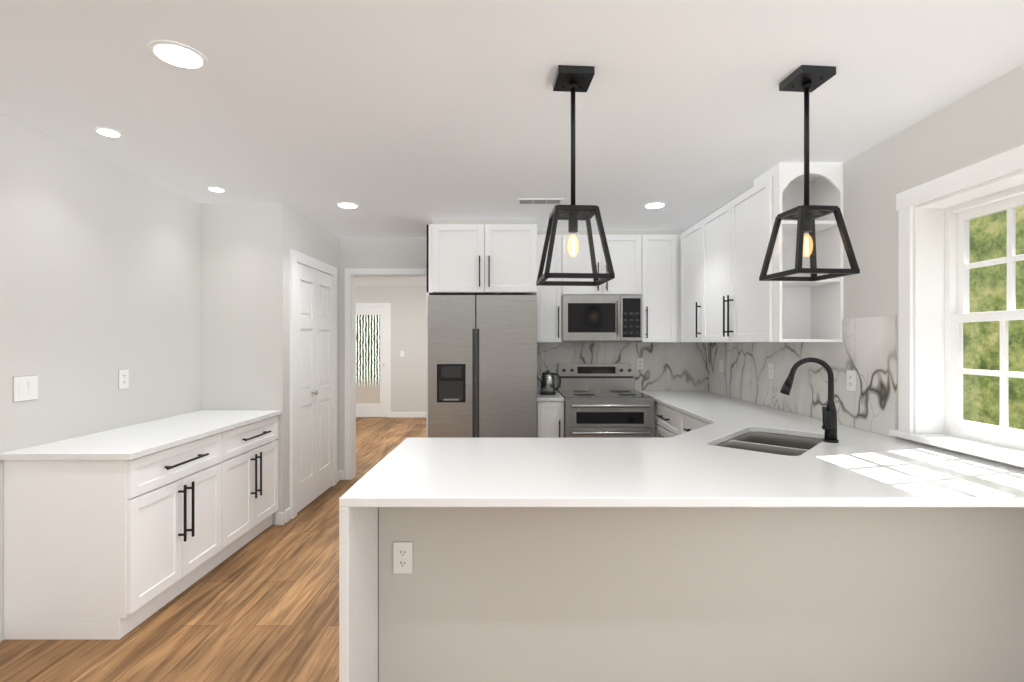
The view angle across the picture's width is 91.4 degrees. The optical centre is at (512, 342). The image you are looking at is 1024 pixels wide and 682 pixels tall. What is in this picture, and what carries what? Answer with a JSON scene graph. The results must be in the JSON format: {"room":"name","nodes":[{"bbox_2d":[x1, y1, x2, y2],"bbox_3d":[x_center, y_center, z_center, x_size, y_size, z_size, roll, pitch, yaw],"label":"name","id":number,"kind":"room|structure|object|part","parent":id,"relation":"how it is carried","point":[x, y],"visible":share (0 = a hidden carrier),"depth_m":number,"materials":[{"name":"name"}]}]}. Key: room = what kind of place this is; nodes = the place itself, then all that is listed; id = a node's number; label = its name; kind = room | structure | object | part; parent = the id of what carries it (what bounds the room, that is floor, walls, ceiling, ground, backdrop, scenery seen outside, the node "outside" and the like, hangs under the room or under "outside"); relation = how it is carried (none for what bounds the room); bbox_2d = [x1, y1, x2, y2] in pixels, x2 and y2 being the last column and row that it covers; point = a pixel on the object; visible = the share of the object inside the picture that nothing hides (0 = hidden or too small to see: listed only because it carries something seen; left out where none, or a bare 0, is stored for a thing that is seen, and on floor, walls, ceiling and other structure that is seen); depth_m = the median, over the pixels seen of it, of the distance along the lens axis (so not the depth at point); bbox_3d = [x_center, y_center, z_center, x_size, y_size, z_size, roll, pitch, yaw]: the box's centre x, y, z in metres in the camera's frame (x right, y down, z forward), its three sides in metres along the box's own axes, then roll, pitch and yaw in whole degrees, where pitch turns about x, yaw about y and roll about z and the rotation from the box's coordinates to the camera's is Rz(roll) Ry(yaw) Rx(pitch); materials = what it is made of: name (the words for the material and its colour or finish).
{"room":"kitchen","nodes":[
{"label":"kitchen","id":0,"kind":"room"},
{"bbox_2d":[0,418,425,681],"bbox_3d":[-0.870,1.410,3.330,6.060,0.060,12.100,0,0,0],"label":"floor","id":1,"kind":"structure","parent":0,"point":[263,606],"depth_m":2.44,"materials":[{"name":"brown wood"}]},
{"bbox_2d":[4,430,231,639],"bbox_3d":[-2.074,0.960,2.723,0.588,0.839,0.795,0,0,0],"label":"base cabinet","id":2,"kind":"object","parent":1,"relation":"on","point":[117,533],"depth_m":2.33,"materials":[{"name":"white wood"}]},
{"bbox_2d":[0,410,279,461],"bbox_3d":[-2.064,0.525,3.051,0.608,0.030,1.492,0,0,0],"label":"countertop","id":3,"kind":"structure","parent":2,"relation":"on","point":[128,443],"depth_m":2.67,"materials":[{"name":"white stone"}]},
{"bbox_2d":[232,414,279,553],"bbox_3d":[-2.074,0.960,3.400,0.588,0.839,0.795,0,0,0],"label":"base cabinet","id":4,"kind":"object","parent":1,"relation":"on","point":[254,447],"depth_m":3.43,"materials":[{"name":"white wood"}]},
{"bbox_2d":[375,439,514,681],"bbox_3d":[-0.255,0.946,2.235,0.506,0.869,0.610,0,0,0],"label":"base cabinet","id":5,"kind":"object","parent":1,"relation":"on","point":[452,619],"depth_m":1.89,"materials":[{"name":"white"}]},
{"bbox_2d":[393,541,412,573],"bbox_3d":[-0.415,0.810,1.885,0.077,0.122,0.008,0,0,0],"label":"outlet","id":6,"kind":"object","parent":5,"relation":"attached to","point":[402,557],"visible":1,"depth_m":1.88,"materials":[{"name":"grey plastic"}]},
{"bbox_2d":[428,295,536,437],"bbox_3d":[-0.255,0.490,4.584,0.910,1.780,0.852,0,0,0],"label":"refrigerator","id":7,"kind":"object","parent":1,"relation":"on","point":[482,366],"visible":0.62,"depth_m":4.17,"materials":[{"name":"grey metal"}]},
{"bbox_2d":[531,399,566,438],"bbox_3d":[0.331,0.946,4.708,0.238,0.869,0.678,0,0,0],"label":"base cabinet","id":8,"kind":"object","parent":1,"relation":"on","point":[550,412],"depth_m":4.38,"materials":[{"name":"white wood"}]},
{"bbox_2d":[537,391,562,398],"bbox_3d":[0.327,0.495,4.700,0.245,0.030,0.678,0,0,0],"label":"countertop","id":9,"kind":"structure","parent":8,"relation":"on","point":[557,396],"depth_m":4.49,"materials":[{"name":"white stone"}]},
{"bbox_2d":[537,370,560,394],"bbox_3d":[0.333,0.365,4.660,0.232,0.229,0.150,0,0,0],"label":"kettle","id":10,"kind":"object","parent":9,"relation":"on","point":[547,381],"visible":1,"depth_m":4.61,"materials":[{"name":"grey metal"}]},
{"bbox_2d":[515,439,634,681],"bbox_3d":[0.174,0.946,2.235,0.546,0.869,0.610,0,0,0],"label":"base cabinet","id":11,"kind":"object","parent":1,"relation":"on","point":[575,498],"depth_m":1.89,"materials":[{"name":"white"}]},
{"bbox_2d":[558,364,653,437],"bbox_3d":[0.830,0.795,4.630,0.758,1.170,0.816,0,0,0],"label":"range","id":12,"kind":"object","parent":1,"relation":"on","point":[604,401],"visible":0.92,"depth_m":4.27,"materials":[{"name":"silver metal"}]},
{"bbox_2d":[603,439,738,681],"bbox_3d":[0.599,0.946,2.235,0.495,0.869,0.610,0,0,0],"label":"base cabinet","id":13,"kind":"object","parent":1,"relation":"on","point":[686,501],"depth_m":1.89,"materials":[{"name":"white wood"}]},
{"bbox_2d":[631,391,726,438],"bbox_3d":[1.575,0.946,4.692,0.725,0.869,0.710,0,0,0],"label":"base cabinet","id":14,"kind":"object","parent":1,"relation":"on","point":[656,394],"depth_m":4.57,"materials":[{"name":"white"}]},
{"bbox_2d":[655,399,758,438],"bbox_3d":[1.589,0.946,4.033,0.698,0.869,0.713,0,0,0],"label":"base cabinet","id":15,"kind":"object","parent":1,"relation":"on","point":[664,408],"depth_m":4.03,"materials":[{"name":"white"}]},
{"bbox_2d":[675,407,834,434],"bbox_3d":[1.589,0.946,3.417,0.698,0.869,0.714,0,0,0],"label":"base cabinet","id":16,"kind":"object","parent":1,"relation":"on","point":[684,416],"depth_m":3.27,"materials":[{"name":"white stone"}]},
{"bbox_2d":[659,427,930,514],"bbox_3d":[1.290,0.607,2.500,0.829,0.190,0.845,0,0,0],"label":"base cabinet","id":17,"kind":"object","parent":1,"relation":"on","point":[782,470],"depth_m":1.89,"materials":[{"name":"white stone"}]},
{"bbox_2d":[779,357,838,442],"bbox_3d":[1.463,0.275,2.468,0.228,0.408,0.162,0,0,0],"label":"faucet","id":18,"kind":"object","parent":17,"relation":"on","point":[829,413],"depth_m":2.42,"materials":[{"name":"black metal"}]},
{"bbox_2d":[727,495,1022,681],"bbox_3d":[1.383,1.052,2.521,1.108,0.655,1.183,0,0,0],"label":"base cabinet","id":19,"kind":"object","parent":1,"relation":"on","point":[801,517],"depth_m":1.89,"materials":[{"name":"white"}]},
{"bbox_2d":[0,64,1023,640],"bbox_3d":[-0.870,0.160,3.330,6.060,2.440,12.100,0,0,0],"label":"wall","id":20,"kind":"structure","parent":0,"point":[174,302],"depth_m":2.95,"materials":[{"name":"white paint"}]},
{"bbox_2d":[13,375,37,401],"bbox_3d":[-2.365,0.220,2.430,0.010,0.122,0.123,0,0,0],"label":"light switch","id":21,"kind":"object","parent":20,"relation":"attached to","point":[25,388],"visible":1,"depth_m":2.42,"materials":[{"name":"grey plastic"}]},
{"bbox_2d":[118,369,128,389],"bbox_3d":[-2.365,0.220,3.040,0.008,0.122,0.077,0,0,0],"label":"outlet","id":22,"kind":"object","parent":20,"relation":"attached to","point":[123,378],"visible":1,"depth_m":3.03,"materials":[{"name":"grey plastic"}]},
{"bbox_2d":[290,249,336,518],"bbox_3d":[-1.714,0.323,4.410,0.071,2.115,0.990,0,0,0],"label":"closet door","id":23,"kind":"structure","parent":20,"relation":"in","point":[313,378],"depth_m":4.33,"materials":[{"name":"white wood"}]},
{"bbox_2d":[356,303,390,417],"bbox_3d":[-2.735,0.320,9.234,0.950,2.120,0.052,0,0,0],"label":"patio door","id":24,"kind":"structure","parent":20,"relation":"in","point":[373,359],"depth_m":9.26,"materials":[{"name":"white"}]},
{"bbox_2d":[345,269,425,479],"bbox_3d":[-1.218,0.315,5.102,0.956,2.130,0.136,0,0,0],"label":"trim","id":25,"kind":"structure","parent":20,"relation":"attached to","point":[351,275],"depth_m":5.04,"materials":[{"name":"white wood"}]},
{"bbox_2d":[391,412,425,417],"bbox_3d":[-1.360,1.333,9.253,1.820,0.095,0.013,0,0,0],"label":"baseboard","id":26,"kind":"structure","parent":20,"relation":"attached to","point":[393,414],"depth_m":9.25,"materials":[{"name":"white wood"}]},
{"bbox_2d":[426,219,537,298],"bbox_3d":[-0.264,-0.742,4.631,0.938,0.633,0.833,0,0,0],"label":"upper cabinet","id":27,"kind":"object","parent":20,"relation":"attached to","point":[483,256],"depth_m":4.22,"materials":[{"name":"white wood"}]},
{"bbox_2d":[537,230,569,342],"bbox_3d":[0.360,-0.532,4.834,0.300,1.053,0.428,0,0,0],"label":"upper cabinet","id":28,"kind":"object","parent":20,"relation":"attached to","point":[549,301],"depth_m":4.62,"materials":[{"name":"white wood"}]},
{"bbox_2d":[570,230,641,294],"bbox_3d":[0.822,-0.752,4.834,0.740,0.612,0.428,0,0,0],"label":"upper cabinet","id":29,"kind":"object","parent":20,"relation":"attached to","point":[625,246],"depth_m":4.63,"materials":[{"name":"white wood"}]},
{"bbox_2d":[562,295,641,340],"bbox_3d":[0.822,-0.232,4.799,0.733,0.421,0.478,0,0,0],"label":"over-the-range microwave","id":30,"kind":"object","parent":29,"relation":"attached to","point":[601,317],"visible":1,"depth_m":4.60,"materials":[{"name":"silver metal"}]},
{"bbox_2d":[631,230,677,342],"bbox_3d":[1.324,-0.532,4.834,0.381,1.053,0.428,0,0,0],"label":"upper cabinet","id":31,"kind":"object","parent":20,"relation":"attached to","point":[659,247],"depth_m":4.63,"materials":[{"name":"white wood"}]},
{"bbox_2d":[678,221,706,342],"bbox_3d":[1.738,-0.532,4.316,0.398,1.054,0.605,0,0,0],"label":"upper cabinet","id":32,"kind":"object","parent":20,"relation":"attached to","point":[689,237],"depth_m":4.38,"materials":[{"name":"white wood"}]},
{"bbox_2d":[697,203,724,341],"bbox_3d":[1.738,-0.532,3.799,0.398,1.054,0.636,0,0,0],"label":"upper cabinet","id":33,"kind":"object","parent":20,"relation":"attached to","point":[711,227],"depth_m":3.90,"materials":[{"name":"white wood"}]},
{"bbox_2d":[533,315,896,437],"bbox_3d":[1.072,0.170,3.787,1.734,0.619,2.524,0,0,0],"label":"backsplash","id":34,"kind":"structure","parent":20,"relation":"attached to","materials":[{"name":"stone"}]},
{"bbox_2d":[636,358,643,369],"bbox_3d":[1.280,0.210,5.035,0.077,0.122,0.008,0,0,0],"label":"outlet","id":35,"kind":"object","parent":34,"relation":"attached to","point":[639,363],"visible":1,"depth_m":5.03,"materials":[{"name":"grey plastic"}]},
{"bbox_2d":[720,359,723,372],"bbox_3d":[1.925,0.210,4.617,0.008,0.122,0.077,0,0,0],"label":"outlet","id":36,"kind":"object","parent":34,"relation":"attached to","point":[721,365],"visible":1,"depth_m":4.59,"materials":[{"name":"grey plastic"}]},
{"bbox_2d":[769,363,774,379],"bbox_3d":[1.925,0.210,3.726,0.008,0.122,0.077,0,0,0],"label":"outlet","id":37,"kind":"object","parent":34,"relation":"attached to","point":[771,370],"visible":1,"depth_m":3.71,"materials":[{"name":"grey plastic"}]},
{"bbox_2d":[847,370,855,391],"bbox_3d":[1.925,0.215,2.847,0.008,0.122,0.077,0,0,0],"label":"outlet","id":38,"kind":"object","parent":34,"relation":"attached to","point":[851,380],"visible":1,"depth_m":2.84,"materials":[{"name":"grey plastic"}]},
{"bbox_2d":[725,176,772,341],"bbox_3d":[1.738,-0.532,3.415,0.398,1.054,0.340,0,0,0],"label":"upper cabinet","id":39,"kind":"object","parent":20,"relation":"attached to","point":[726,295],"depth_m":3.28,"materials":[{"name":"white wood"}]},
{"bbox_2d":[754,163,843,341],"bbox_3d":[1.750,-0.531,3.087,0.377,1.052,0.313,0,0,0],"label":"shelf","id":40,"kind":"object","parent":20,"relation":"attached to","point":[808,311],"visible":0.69,"depth_m":3.05,"materials":[{"name":"white wood"}]},
{"bbox_2d":[889,145,1023,467],"bbox_3d":[2.015,-0.141,2.025,0.250,1.207,0.980,0,0,0],"label":"window","id":41,"kind":"structure","parent":20,"relation":"in","point":[934,267],"depth_m":2.37,"materials":[{"name":"white wood"}]},
{"bbox_2d":[0,0,1023,285],"bbox_3d":[-0.870,-1.100,3.330,6.060,0.080,12.100,0,0,0],"label":"ceiling","id":42,"kind":"structure","parent":0,"point":[402,118],"depth_m":2.12,"materials":[{"name":"white paint"}]},
{"bbox_2d":[94,127,121,137],"bbox_3d":[-2.030,-1.056,2.510,0.110,0.007,0.110,0,0,0],"label":"recessed light","id":43,"kind":"object","parent":42,"relation":"in","point":[108,132],"visible":1,"depth_m":2.50,"materials":[{"name":"white plastic"}]},
{"bbox_2d":[148,40,207,69],"bbox_3d":[-1.230,-1.056,1.840,0.184,0.007,0.184,0,0,0],"label":"recessed light","id":44,"kind":"object","parent":42,"relation":"in","point":[178,55],"visible":1,"depth_m":1.83,"materials":[{"name":"white plastic"}]},
{"bbox_2d":[207,187,225,191],"bbox_3d":[-2.040,-1.056,3.440,0.110,0.007,0.110,0,0,0],"label":"recessed light","id":45,"kind":"object","parent":42,"relation":"in","point":[216,189],"visible":0.98,"depth_m":3.43,"materials":[{"name":"white"}]},
{"bbox_2d":[336,202,358,208],"bbox_3d":[-1.270,-1.056,3.840,0.170,0.007,0.170,0,0,0],"label":"recessed light","id":46,"kind":"object","parent":42,"relation":"in","point":[348,205],"visible":0.98,"depth_m":3.83,"materials":[{"name":"white plastic"}]},
{"bbox_2d":[517,198,562,203],"bbox_3d":[0.200,-1.055,3.730,0.340,0.010,0.130,0,0,0],"label":"ceiling vent","id":47,"kind":"object","parent":42,"relation":"in","point":[539,200],"visible":0.96,"depth_m":3.69,"materials":[{"name":"white metal"}]},
{"bbox_2d":[536,65,614,285],"bbox_3d":[0.238,-0.650,1.980,0.263,0.818,0.263,0,0,-4],"label":"pendant lantern","id":48,"kind":"object","parent":42,"relation":"hanging from","point":[571,79],"visible":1,"depth_m":1.96,"materials":[{"name":"black metal"}]},
{"bbox_3d":[0.238,-0.383,1.980,0.263,0.265,0.263,0,0,0],"label":"glass","id":49,"kind":"part","parent":48,"relation":"part of","materials":[{"name":"clear glass"}]},
{"bbox_2d":[644,202,665,208],"bbox_3d":[1.090,-1.056,3.840,0.170,0.007,0.170,0,0,0],"label":"recessed light","id":50,"kind":"object","parent":42,"relation":"in","point":[653,205],"visible":0.92,"depth_m":3.83,"materials":[{"name":"white"}]},
{"bbox_2d":[759,65,859,280],"bbox_3d":[1.163,-0.660,1.980,0.246,0.799,0.246,0,0,-5],"label":"pendant lantern","id":51,"kind":"object","parent":42,"relation":"hanging from","point":[806,79],"visible":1,"depth_m":1.96,"materials":[{"name":"black metal"}]},
{"bbox_3d":[1.163,-0.392,1.980,0.248,0.246,0.248,0,0,0],"label":"glass","id":52,"kind":"part","parent":51,"relation":"part of","materials":[{"name":"clear glass"}]},
{"label":"outside","id":53,"kind":"structure","parent":0,"visible":0},
{"bbox_2d":[963,206,1023,429],"bbox_3d":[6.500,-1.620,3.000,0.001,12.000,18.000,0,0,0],"label":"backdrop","id":54,"kind":"structure","parent":53,"point":[976,355],"depth_m":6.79,"materials":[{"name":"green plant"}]}
]}

